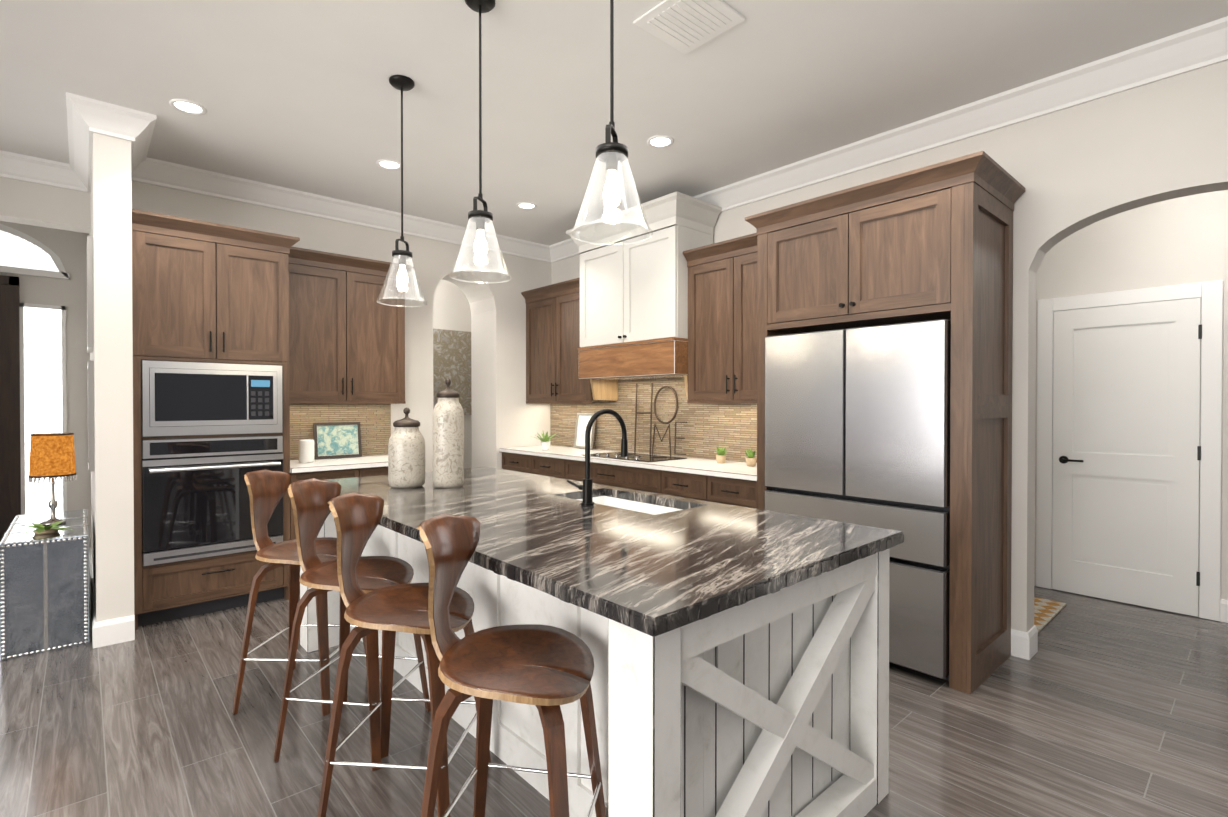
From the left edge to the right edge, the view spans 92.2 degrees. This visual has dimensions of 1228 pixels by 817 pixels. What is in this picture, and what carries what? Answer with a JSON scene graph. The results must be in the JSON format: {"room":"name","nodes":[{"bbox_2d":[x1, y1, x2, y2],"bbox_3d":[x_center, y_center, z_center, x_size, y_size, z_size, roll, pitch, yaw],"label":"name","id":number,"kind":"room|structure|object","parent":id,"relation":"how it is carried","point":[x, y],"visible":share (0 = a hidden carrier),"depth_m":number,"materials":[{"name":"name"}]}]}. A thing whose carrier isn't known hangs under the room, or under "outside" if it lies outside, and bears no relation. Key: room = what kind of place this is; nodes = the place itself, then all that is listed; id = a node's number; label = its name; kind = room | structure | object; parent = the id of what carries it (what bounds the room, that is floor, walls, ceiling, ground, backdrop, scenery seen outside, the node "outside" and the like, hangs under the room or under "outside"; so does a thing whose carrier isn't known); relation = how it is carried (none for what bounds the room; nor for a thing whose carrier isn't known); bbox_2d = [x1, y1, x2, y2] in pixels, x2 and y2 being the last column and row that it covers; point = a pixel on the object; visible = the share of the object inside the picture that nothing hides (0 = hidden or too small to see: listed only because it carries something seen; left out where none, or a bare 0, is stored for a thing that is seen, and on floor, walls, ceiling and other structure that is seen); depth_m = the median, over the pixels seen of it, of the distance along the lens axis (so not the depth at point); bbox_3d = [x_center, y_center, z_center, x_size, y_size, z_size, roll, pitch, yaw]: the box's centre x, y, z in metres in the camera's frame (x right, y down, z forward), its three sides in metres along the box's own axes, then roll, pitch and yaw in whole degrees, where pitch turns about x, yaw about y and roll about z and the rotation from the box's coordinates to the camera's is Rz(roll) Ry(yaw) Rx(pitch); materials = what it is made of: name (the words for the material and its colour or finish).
{"room":"kitchen","nodes":[
{"label":"kitchen","id":0,"kind":"room"},
{"bbox_2d":[0,177,90,233],"bbox_3d":[-5.780,-1.476,2.523,5.305,0.400,0.180,0,1,-42],"label":"header beam","id":1,"kind":"structure","parent":0,"point":[33,204],"depth_m":4.08,"materials":[{"name":"paint"}]},
{"bbox_2d":[89,133,133,621],"bbox_3d":[-3.615,-0.180,4.216,0.165,3.020,2.320,0,1,-42],"label":"wall","id":2,"kind":"structure","parent":0,"point":[112,505],"depth_m":3.36,"materials":[{"name":"paint"}]},
{"bbox_2d":[0,150,89,192],"bbox_3d":[-5.646,-1.602,2.449,5.205,0.145,0.108,0,1,-42],"label":"crown molding","id":3,"kind":"structure","parent":2,"relation":"attached to","point":[15,166],"depth_m":3.99,"materials":[{"name":"white"}]},
{"bbox_2d":[64,92,103,191],"bbox_3d":[-3.283,-1.612,3.644,0.123,0.145,1.258,0,1,-42],"label":"crown molding","id":4,"kind":"structure","parent":2,"relation":"attached to","point":[83,113],"depth_m":3.48,"materials":[{"name":"white"}]},
{"bbox_2d":[86,236,92,352],"bbox_3d":[-3.291,-0.696,3.709,0.025,0.660,0.520,0,1,-42],"label":"picture","id":5,"kind":"object","parent":2,"relation":"attached to","point":[89,253],"visible":1,"depth_m":3.52},
{"bbox_2d":[87,361,93,471],"bbox_3d":[-3.291,0.044,3.716,0.025,0.660,0.520,0,1,-42],"label":"picture","id":6,"kind":"object","parent":2,"relation":"attached to","point":[90,377],"visible":1,"depth_m":3.52},
{"bbox_2d":[89,547,104,648],"bbox_3d":[-3.667,1.260,4.169,0.042,0.139,2.337,0,1,-42],"label":"baseboard","id":7,"kind":"structure","parent":2,"relation":"attached to","point":[98,628],"depth_m":3.33,"materials":[{"name":"white wood"}]},
{"bbox_2d":[124,108,156,179],"bbox_3d":[-2.915,-1.612,3.632,0.108,0.145,0.748,0,1,-42],"label":"crown molding","id":8,"kind":"structure","parent":2,"relation":"attached to","point":[139,126],"depth_m":3.51,"materials":[{"name":"white wood"}]},
{"bbox_2d":[0,221,471,547],"bbox_3d":[-5.101,-0.183,4.539,9.000,3.020,0.150,0,1,-42],"label":"wall","id":9,"kind":"structure","parent":0,"point":[451,309],"depth_m":4.97,"materials":[{"name":"paint"}]},
{"bbox_2d":[0,275,20,541],"bbox_3d":[-5.154,0.142,4.351,1.105,2.366,0.059,0,1,-42],"label":"front door","id":10,"kind":"structure","parent":9,"relation":"in","point":[10,479],"depth_m":4.66,"materials":[{"name":"brown wood"}]},
{"bbox_2d":[0,224,68,278],"bbox_3d":[-5.055,-1.282,4.449,1.400,0.420,0.029,0,1,-42],"label":"arched window","id":11,"kind":"structure","parent":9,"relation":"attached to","point":[19,255],"depth_m":4.75,"materials":[{"name":"white glass"}]},
{"bbox_2d":[19,303,66,514],"bbox_3d":[-4.654,0.080,4.822,0.270,1.850,0.029,0,1,-42],"label":"sidelight window","id":12,"kind":"structure","parent":9,"relation":"in","point":[42,368],"depth_m":4.81,"materials":[{"name":"white"}]},
{"bbox_2d":[433,329,471,414],"bbox_3d":[-1.971,-0.435,7.233,0.620,1.040,0.034,0,1,-42],"label":"framed picture","id":13,"kind":"object","parent":9,"relation":"attached to","point":[452,355],"visible":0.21,"depth_m":7.22},
{"bbox_2d":[132,181,550,471],"bbox_3d":[-2.149,-0.189,5.349,3.530,3.020,0.500,0,1,-42],"label":"wall","id":14,"kind":"structure","parent":0,"point":[504,415],"depth_m":5.50,"materials":[{"name":"paint"}]},
{"bbox_2d":[132,209,231,364],"bbox_3d":[-2.893,-0.747,3.905,0.488,0.860,0.600,0,1,-42],"label":"upper cabinet","id":15,"kind":"object","parent":14,"relation":"attached to","point":[182,267],"depth_m":3.68,"materials":[{"name":"brown wood"}]},
{"bbox_2d":[228,226,291,364],"bbox_3d":[-2.628,-0.749,4.144,0.488,0.860,0.600,0,1,-42],"label":"upper cabinet","id":16,"kind":"object","parent":14,"relation":"attached to","point":[261,261],"depth_m":3.98,"materials":[{"name":"brown wood"}]},
{"bbox_2d":[141,360,282,436],"bbox_3d":[-2.744,-0.063,4.011,0.756,0.464,0.592,0,1,-42],"label":"microwave","id":17,"kind":"object","parent":16,"relation":"in","point":[179,398],"visible":0.96,"depth_m":3.77,"materials":[{"name":"grey metal"}]},
{"bbox_2d":[282,245,355,400],"bbox_3d":[-2.345,-0.623,4.596,0.536,1.120,0.309,0,1,-42],"label":"upper cabinet","id":18,"kind":"object","parent":14,"relation":"attached to","point":[326,330],"depth_m":4.50,"materials":[{"name":"brown wood"}]},
{"bbox_2d":[131,159,547,260],"bbox_3d":[-1.986,-1.624,5.075,3.420,0.145,0.108,0,1,-42],"label":"crown molding","id":19,"kind":"structure","parent":14,"relation":"attached to","point":[165,174],"depth_m":4.73,"materials":[{"name":"white paint"}]},
{"bbox_2d":[356,257,407,400],"bbox_3d":[-2.044,-0.625,4.867,0.536,1.120,0.309,0,1,-42],"label":"upper cabinet","id":20,"kind":"object","parent":14,"relation":"attached to","point":[380,328],"depth_m":4.79,"materials":[{"name":"brown wood"}]},
{"bbox_2d":[560,495,603,510],"bbox_3d":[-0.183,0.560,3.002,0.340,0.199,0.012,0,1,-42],"label":"sink","id":21,"kind":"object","parent":0,"relation":"attached to","point":[598,500],"depth_m":2.63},
{"bbox_2d":[548,503,659,574],"bbox_3d":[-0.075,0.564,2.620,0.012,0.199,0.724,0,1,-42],"label":"countertop","id":22,"kind":"structure","parent":0,"relation":"attached to","point":[632,543],"depth_m":1.98,"materials":[{"name":"stone"}]},
{"bbox_2d":[0,578,1227,816],"bbox_3d":[-0.184,1.398,2.084,13.000,0.100,15.000,0,1,-42],"label":"floor","id":23,"kind":"structure","parent":0,"point":[1098,708],"depth_m":2.45,"materials":[{"name":"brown wood"}]},
{"bbox_2d":[0,509,88,661],"bbox_3d":[-3.482,1.023,3.643,0.361,0.624,1.104,0,1,-42],"label":"chest","id":24,"kind":"object","parent":23,"relation":"on","point":[44,593],"visible":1,"depth_m":3.25,"materials":[{"name":"mirror"}]},
{"bbox_2d":[17,520,73,534],"bbox_3d":[-3.271,0.687,3.404,0.241,0.056,0.229,0,1,-42],"label":"potted plant","id":25,"kind":"object","parent":24,"relation":"on","point":[42,529],"visible":1,"depth_m":3.39,"materials":[{"name":"green plant"}]},
{"bbox_2d":[28,433,76,525],"bbox_3d":[-3.476,0.434,3.660,0.219,0.558,0.218,0,1,-42],"label":"table lamp","id":26,"kind":"object","parent":24,"relation":"on","point":[52,455],"visible":0.92,"depth_m":3.60,"materials":[{"name":"orange fabric"}]},
{"bbox_2d":[134,545,288,629],"bbox_3d":[-2.756,1.144,4.035,0.805,0.375,0.586,0,1,-42],"label":"base cabinet","id":27,"kind":"object","parent":23,"relation":"on","point":[188,588],"depth_m":3.77,"materials":[{"name":"brown wood"}]},
{"bbox_2d":[141,435,283,566],"bbox_3d":[-2.722,0.567,3.993,0.756,0.762,0.656,0,1,-42],"label":"wall oven","id":28,"kind":"object","parent":27,"relation":"in","point":[195,500],"visible":0.96,"depth_m":3.74,"materials":[{"name":"grey glass"}]},
{"bbox_2d":[232,469,365,715],"bbox_3d":[-1.477,0.817,2.805,0.483,1.044,0.462,0,0,2],"label":"bar stool","id":29,"kind":"object","parent":23,"relation":"on","point":[267,490],"visible":0.71,"depth_m":2.76,"materials":[{"name":"brown wood"}]},
{"bbox_2d":[282,461,371,594],"bbox_3d":[-2.248,0.888,4.501,0.536,0.880,0.600,0,1,-42],"label":"base cabinet","id":30,"kind":"object","parent":23,"relation":"on","point":[321,470],"depth_m":4.21,"materials":[{"name":"brown wood"}]},
{"bbox_2d":[299,439,313,462],"bbox_3d":[-2.319,0.321,4.459,0.104,0.172,0.104,0,1,-42],"label":"canister","id":31,"kind":"object","parent":30,"relation":"on","point":[306,451],"visible":1,"depth_m":4.42,"materials":[{"name":"white"}]},
{"bbox_2d":[313,422,361,458],"bbox_3d":[-2.249,0.258,4.814,0.360,0.290,0.058,0,1,-42],"label":"picture frame","id":32,"kind":"object","parent":30,"relation":"on","point":[337,439],"visible":1,"depth_m":4.81,"materials":[{"name":"grey"}]},
{"bbox_2d":[273,478,430,770],"bbox_3d":[-1.078,0.820,2.439,0.483,1.044,0.462,0,0,8],"label":"bar stool","id":33,"kind":"object","parent":23,"relation":"on","point":[310,499],"visible":0.77,"depth_m":2.42,"materials":[{"name":"brown wood"}]},
{"bbox_2d":[356,457,387,475],"bbox_3d":[-1.947,0.885,4.772,0.536,0.880,0.600,0,1,-42],"label":"base cabinet","id":34,"kind":"object","parent":23,"relation":"on","point":[379,464],"depth_m":4.52,"materials":[{"name":"brown wood"}]},
{"bbox_2d":[317,492,490,816],"bbox_3d":[-0.723,0.823,2.045,0.483,1.044,0.462,0,0,5],"label":"bar stool","id":35,"kind":"object","parent":23,"relation":"on","point":[389,611],"visible":0.83,"depth_m":2.02,"materials":[{"name":"brown wood"}]},
{"bbox_2d":[416,513,605,816],"bbox_3d":[-0.285,0.827,1.620,0.483,1.044,0.462,0,0,10],"label":"bar stool","id":36,"kind":"object","parent":23,"relation":"on","point":[547,671],"visible":1,"depth_m":1.63,"materials":[{"name":"brown wood"}]},
{"bbox_2d":[499,447,566,472],"bbox_3d":[-0.708,0.876,5.917,0.600,0.880,0.592,0,1,-42],"label":"base cabinet","id":37,"kind":"object","parent":23,"relation":"on","point":[511,460],"depth_m":5.74,"materials":[{"name":"brown wood"}]},
{"bbox_2d":[527,451,610,477],"bbox_3d":[-0.402,0.879,5.577,0.600,0.880,0.585,0,1,-42],"label":"base cabinet","id":38,"kind":"object","parent":23,"relation":"on","point":[545,463],"depth_m":5.38,"materials":[{"name":"brown wood"}]},
{"bbox_2d":[531,431,556,450],"bbox_3d":[-0.645,0.291,5.612,0.304,0.212,0.296,0,1,-42],"label":"potted plant","id":39,"kind":"object","parent":38,"relation":"on","point":[545,442],"visible":1,"depth_m":5.58,"materials":[{"name":"white"}]},
{"bbox_2d":[573,413,595,448],"bbox_3d":[-0.287,0.220,5.806,0.067,0.349,0.280,0,1,-42],"label":"picture frame","id":40,"kind":"object","parent":38,"relation":"on","point":[582,419],"visible":0.73,"depth_m":5.83,"materials":[{"name":"silver metal"}]},
{"bbox_2d":[320,503,888,816],"bbox_3d":[-0.341,1.013,2.697,1.089,0.660,2.675,0,1,-42],"label":"kitchen island","id":41,"kind":"object","parent":23,"relation":"on","point":[740,654],"depth_m":1.71,"materials":[{"name":"wood"}]},
{"bbox_2d":[388,407,424,487],"bbox_3d":[-1.111,0.206,3.171,0.188,0.424,0.188,0,1,-42],"label":"decorative jar","id":42,"kind":"object","parent":41,"relation":"on","point":[406,456],"visible":1,"depth_m":3.10,"materials":[{"name":"ceramic"}]},
{"bbox_2d":[432,378,463,487],"bbox_3d":[-0.885,0.128,3.158,0.162,0.579,0.162,0,1,-42],"label":"decorative jar","id":43,"kind":"object","parent":41,"relation":"on","point":[448,438],"visible":1,"depth_m":3.09,"materials":[{"name":"ceramic"}]},
{"bbox_2d":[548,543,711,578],"bbox_3d":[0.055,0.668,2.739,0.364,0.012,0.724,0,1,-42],"label":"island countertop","id":44,"kind":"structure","parent":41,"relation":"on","point":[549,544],"depth_m":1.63,"materials":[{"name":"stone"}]},
{"bbox_2d":[567,409,627,505],"bbox_3d":[-0.067,0.211,2.674,0.277,0.422,0.133,0,1,-42],"label":"faucet","id":45,"kind":"object","parent":44,"relation":"on","point":[586,487],"visible":1,"depth_m":2.58,"materials":[{"name":"black metal"}]},
{"bbox_2d":[559,455,698,492],"bbox_3d":[0.179,0.884,4.932,0.600,0.880,1.281,0,1,-42],"label":"base cabinet","id":46,"kind":"object","parent":23,"relation":"on","point":[635,475],"depth_m":4.64,"materials":[{"name":"brown wood"}]},
{"bbox_2d":[582,452,686,461],"bbox_3d":[0.154,0.388,4.905,0.440,0.030,0.810,0,1,-42],"label":"cooktop","id":47,"kind":"object","parent":46,"relation":"in","point":[639,457],"visible":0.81,"depth_m":4.78,"materials":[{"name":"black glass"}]},
{"bbox_2d":[634,383,686,455],"bbox_3d":[0.395,0.089,5.077,0.040,0.624,0.607,0,1,-42],"label":"home sign","id":48,"kind":"object","parent":46,"relation":"on","point":[655,398],"visible":0.98,"depth_m":5.11,"materials":[{"name":"grey metal"}]},
{"bbox_2d":[659,463,772,509],"bbox_3d":[0.849,0.890,4.190,0.600,0.880,0.850,0,1,-42],"label":"base cabinet","id":49,"kind":"object","parent":23,"relation":"on","point":[725,483],"depth_m":3.96,"materials":[{"name":"brown wood"}]},
{"bbox_2d":[716,447,727,462],"bbox_3d":[0.804,0.345,4.418,0.101,0.125,0.108,0,1,-42],"label":"plant","id":50,"kind":"object","parent":49,"relation":"on","point":[721,456],"visible":1,"depth_m":4.39,"materials":[{"name":"green plant"}]},
{"bbox_2d":[745,449,756,466],"bbox_3d":[0.973,0.347,4.193,0.086,0.124,0.096,0,1,-42],"label":"plant","id":51,"kind":"object","parent":49,"relation":"on","point":[751,459],"visible":1,"depth_m":4.17,"materials":[{"name":"green plant"}]},
{"bbox_2d":[764,319,950,680],"bbox_3d":[1.489,0.447,3.409,0.670,1.756,1.004,0,1,-42],"label":"refrigerator","id":52,"kind":"object","parent":23,"relation":"on","point":[857,425],"visible":0.69,"depth_m":3.03,"materials":[{"name":"grey metal"}]},
{"bbox_2d":[1034,597,1065,632],"bbox_3d":[2.221,1.323,4.285,0.880,0.011,1.550,0,1,-42],"label":"rug","id":53,"kind":"object","parent":23,"relation":"on","point":[1046,611],"visible":0.14,"depth_m":3.86,"materials":[{"name":"orange fabric"}]},
{"bbox_2d":[0,0,1227,244],"bbox_3d":[-0.184,-1.722,2.059,13.000,0.100,15.000,0,1,-42],"label":"ceiling","id":54,"kind":"structure","parent":0,"point":[300,94],"depth_m":3.04,"materials":[{"name":"paint"}]},
{"bbox_2d":[169,99,206,114],"bbox_3d":[-2.372,-1.678,3.291,0.170,0.008,0.170,0,1,-42],"label":"recessed light","id":55,"kind":"object","parent":54,"relation":"in","point":[188,106],"visible":1,"depth_m":3.29,"materials":[{"name":"white plastic"}]},
{"bbox_2d":[376,159,400,169],"bbox_3d":[-1.552,-1.685,4.084,0.170,0.008,0.170,0,1,-42],"label":"recessed light","id":56,"kind":"object","parent":54,"relation":"in","point":[388,164],"visible":0.96,"depth_m":4.08,"materials":[{"name":"white plastic"}]},
{"bbox_2d":[376,75,427,306],"bbox_3d":[-1.089,-1.111,3.038,0.249,1.136,0.249,0,1,-42],"label":"pendant light","id":57,"kind":"object","parent":54,"relation":"hanging from","point":[402,83],"visible":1,"depth_m":3.03,"materials":[{"name":"clear glass"}]},
{"bbox_2d":[449,0,510,283],"bbox_3d":[-0.548,-1.106,2.422,0.249,1.136,0.249,0,1,-42],"label":"pendant light","id":58,"kind":"object","parent":54,"relation":"hanging from","point":[480,218],"visible":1,"depth_m":2.42,"materials":[{"name":"clear glass"}]},
{"bbox_2d":[516,202,536,208],"bbox_3d":[-0.729,-1.692,4.934,0.170,0.008,0.170,0,1,-42],"label":"recessed light","id":59,"kind":"object","parent":54,"relation":"in","point":[525,205],"visible":1,"depth_m":4.93,"materials":[{"name":"white"}]},
{"bbox_2d":[571,0,652,244],"bbox_3d":[-0.006,-1.101,1.807,0.249,1.136,0.249,0,1,-42],"label":"pendant light","id":60,"kind":"object","parent":54,"relation":"hanging from","point":[611,155],"visible":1,"depth_m":1.80,"materials":[{"name":"clear glass"}]},
{"bbox_2d":[647,135,673,147],"bbox_3d":[0.292,-1.682,3.727,0.170,0.008,0.170,0,1,-42],"label":"recessed light","id":61,"kind":"object","parent":54,"relation":"in","point":[660,141],"visible":1,"depth_m":3.73,"materials":[{"name":"white plastic"}]},
{"bbox_2d":[633,0,744,53],"bbox_3d":[0.322,-1.668,2.543,0.340,0.016,0.340,0,1,-42],"label":"ceiling vent","id":62,"kind":"object","parent":54,"relation":"in","point":[685,26],"visible":1,"depth_m":2.54,"materials":[{"name":"white metal"}]},
{"bbox_2d":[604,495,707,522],"bbox_3d":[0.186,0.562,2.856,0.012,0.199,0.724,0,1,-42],"label":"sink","id":63,"kind":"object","parent":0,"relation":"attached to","point":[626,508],"depth_m":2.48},
{"bbox_2d":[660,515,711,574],"bbox_3d":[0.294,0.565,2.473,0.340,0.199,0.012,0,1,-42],"label":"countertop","id":64,"kind":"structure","parent":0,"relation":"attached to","point":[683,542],"depth_m":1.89,"materials":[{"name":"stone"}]},
{"bbox_2d":[551,60,1227,631],"bbox_3d":[2.331,-0.171,3.127,0.150,3.020,13.200,0,1,-42],"label":"wall","id":65,"kind":"structure","parent":0,"point":[1075,168],"depth_m":3.05,"materials":[{"name":"paint"}]},
{"bbox_2d":[523,278,618,402],"bbox_3d":[-0.448,-0.633,5.833,0.310,1.120,1.046,0,1,-42],"label":"upper cabinet","id":66,"kind":"object","parent":65,"relation":"attached to","point":[553,312],"depth_m":5.73,"materials":[{"name":"brown wood"}]},
{"bbox_2d":[566,191,721,400],"bbox_3d":[0.208,-0.822,4.944,0.525,1.508,1.316,0,1,-42],"label":"range hood","id":67,"kind":"object","parent":65,"relation":"attached to","point":[633,311],"visible":0.81,"depth_m":4.69,"materials":[{"name":"white paint"}]},
{"bbox_2d":[683,231,775,402],"bbox_3d":[0.956,-0.621,4.274,0.310,1.120,0.850,0,1,-42],"label":"upper cabinet","id":68,"kind":"object","parent":65,"relation":"attached to","point":[726,335],"depth_m":4.21,"materials":[{"name":"brown wood"}]},
{"bbox_2d":[763,159,998,334],"bbox_3d":[1.507,-0.823,3.416,0.640,0.700,1.020,0,1,-42],"label":"upper cabinet","id":69,"kind":"object","parent":65,"relation":"attached to","point":[927,243],"depth_m":3.06,"materials":[{"name":"brown wood"}]},
{"bbox_2d":[544,16,1227,262],"bbox_3d":[2.938,-1.600,2.249,0.108,0.145,10.900,0,1,-42],"label":"crown molding","id":70,"kind":"structure","parent":65,"relation":"attached to","point":[1150,62],"depth_m":3.20,"materials":[{"name":"white"}]},
{"bbox_2d":[1011,625,1037,652],"bbox_3d":[0.190,1.248,5.640,0.017,0.139,6.417,0,1,-42],"label":"baseboard","id":71,"kind":"structure","parent":65,"relation":"attached to","point":[1024,645],"depth_m":3.18,"materials":[{"name":"white"}]},
{"bbox_2d":[1034,190,1227,616],"bbox_3d":[3.482,-0.180,4.165,0.150,3.020,13.200,0,1,-42],"label":"wall","id":72,"kind":"structure","parent":0,"point":[1178,241],"depth_m":3.92,"materials":[{"name":"paint"}]},
{"bbox_2d":[1036,280,1222,620],"bbox_3d":[3.451,0.263,4.026,0.083,2.133,0.960,0,1,-42],"label":"hall door","id":73,"kind":"structure","parent":72,"relation":"in","point":[1127,439],"depth_m":3.99,"materials":[{"name":"white wood"}]},
{"bbox_2d":[1219,599,1227,622],"bbox_3d":[5.784,1.282,1.499,0.017,0.139,5.940,0,1,-42],"label":"baseboard","id":74,"kind":"structure","parent":72,"relation":"attached to","point":[1223,603],"depth_m":3.68,"materials":[{"name":"white wood"}]}
]}

